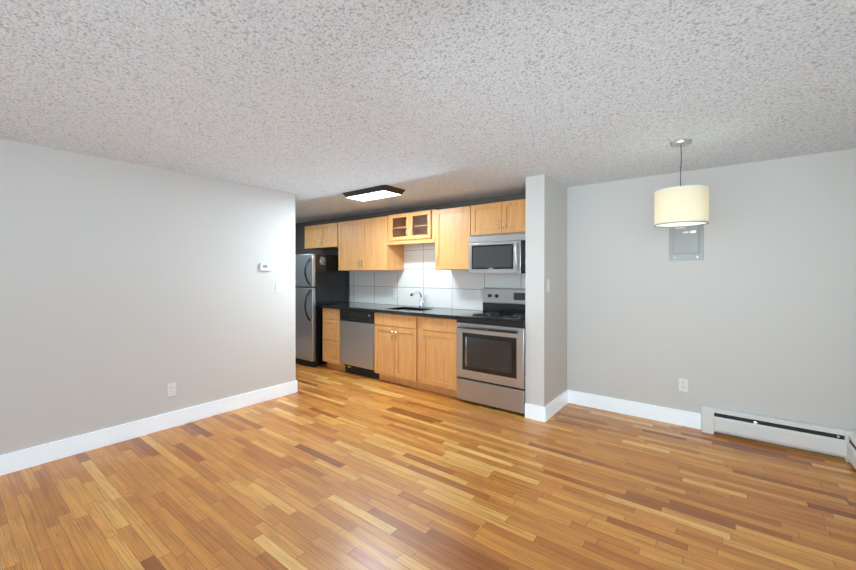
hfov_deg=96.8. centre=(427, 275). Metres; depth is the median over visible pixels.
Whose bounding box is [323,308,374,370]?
base cabinet
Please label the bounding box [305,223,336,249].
upper cabinet
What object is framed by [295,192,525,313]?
wall
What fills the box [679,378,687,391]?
electrical outlet
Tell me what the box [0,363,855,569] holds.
floor
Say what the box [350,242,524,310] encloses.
backsplash
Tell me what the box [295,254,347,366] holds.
refrigerator
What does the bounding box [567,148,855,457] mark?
wall
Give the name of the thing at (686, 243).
electrical panel
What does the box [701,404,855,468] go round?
baseboard heater
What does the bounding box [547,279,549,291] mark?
light switch
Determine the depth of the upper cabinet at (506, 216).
4.06 m
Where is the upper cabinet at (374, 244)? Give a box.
[337,215,404,270]
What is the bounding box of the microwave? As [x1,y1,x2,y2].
[469,232,525,272]
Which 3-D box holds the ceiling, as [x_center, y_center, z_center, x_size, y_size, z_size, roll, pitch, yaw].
[-2.157,-0.948,2.155,7.919,0.050,7.521,0,0,37]
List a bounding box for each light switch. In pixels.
[276,282,281,291]
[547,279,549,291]
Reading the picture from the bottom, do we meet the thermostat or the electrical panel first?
the thermostat
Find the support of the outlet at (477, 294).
attached to the wall at (300, 238)
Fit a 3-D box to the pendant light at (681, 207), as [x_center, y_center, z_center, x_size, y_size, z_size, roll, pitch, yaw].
[1.753,-0.624,2.634,0.316,0.600,0.316,0,0,37]
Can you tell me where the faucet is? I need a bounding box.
[410,291,425,307]
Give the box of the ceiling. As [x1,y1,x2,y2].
[0,0,855,223]
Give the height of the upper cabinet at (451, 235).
0.722 m
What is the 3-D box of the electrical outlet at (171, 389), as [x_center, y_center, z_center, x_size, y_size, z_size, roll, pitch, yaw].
[-2.273,1.012,3.369,0.008,0.115,0.070,0,0,37]
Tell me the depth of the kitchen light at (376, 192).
4.11 m
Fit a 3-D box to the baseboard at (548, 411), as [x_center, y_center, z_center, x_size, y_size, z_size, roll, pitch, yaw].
[1.200,1.276,3.805,0.197,0.135,0.683,0,0,37]
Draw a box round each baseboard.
[0,380,296,475]
[525,390,567,421]
[568,390,700,429]
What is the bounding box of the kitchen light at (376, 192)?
[342,185,404,200]
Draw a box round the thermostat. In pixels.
[260,262,270,270]
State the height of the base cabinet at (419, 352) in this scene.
0.876 m
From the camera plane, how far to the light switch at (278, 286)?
4.18 m
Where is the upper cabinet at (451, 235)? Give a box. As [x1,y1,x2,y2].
[433,206,472,269]
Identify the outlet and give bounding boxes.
[167,382,175,396]
[475,290,479,298]
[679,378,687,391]
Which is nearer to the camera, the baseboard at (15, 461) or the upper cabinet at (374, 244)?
the baseboard at (15, 461)
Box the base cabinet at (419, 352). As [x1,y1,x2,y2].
[411,315,457,396]
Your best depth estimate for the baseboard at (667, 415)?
3.61 m
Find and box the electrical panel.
[669,225,703,260]
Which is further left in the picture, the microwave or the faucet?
the faucet
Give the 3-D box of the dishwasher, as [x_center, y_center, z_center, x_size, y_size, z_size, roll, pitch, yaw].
[-0.764,0.900,5.270,0.644,0.870,0.630,0,0,37]
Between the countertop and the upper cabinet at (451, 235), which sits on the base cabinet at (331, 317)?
the countertop
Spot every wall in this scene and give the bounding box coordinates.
[0,138,295,454]
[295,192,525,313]
[525,174,566,406]
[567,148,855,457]
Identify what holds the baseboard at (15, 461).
attached to the wall at (129, 292)
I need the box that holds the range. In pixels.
[456,288,524,413]
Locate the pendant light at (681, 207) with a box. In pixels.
[654,139,708,228]
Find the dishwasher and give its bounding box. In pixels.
[340,309,377,378]
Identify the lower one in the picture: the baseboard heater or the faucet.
the baseboard heater
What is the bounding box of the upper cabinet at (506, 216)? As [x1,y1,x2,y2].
[469,199,525,235]
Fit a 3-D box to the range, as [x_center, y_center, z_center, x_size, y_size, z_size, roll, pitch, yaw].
[0.780,0.745,4.049,0.761,1.194,0.696,0,0,37]
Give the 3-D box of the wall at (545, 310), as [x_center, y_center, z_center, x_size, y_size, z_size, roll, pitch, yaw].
[1.223,0.206,3.842,0.182,2.275,0.747,0,0,37]
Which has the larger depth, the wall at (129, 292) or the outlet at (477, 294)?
the outlet at (477, 294)
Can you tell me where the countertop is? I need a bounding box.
[321,302,483,318]

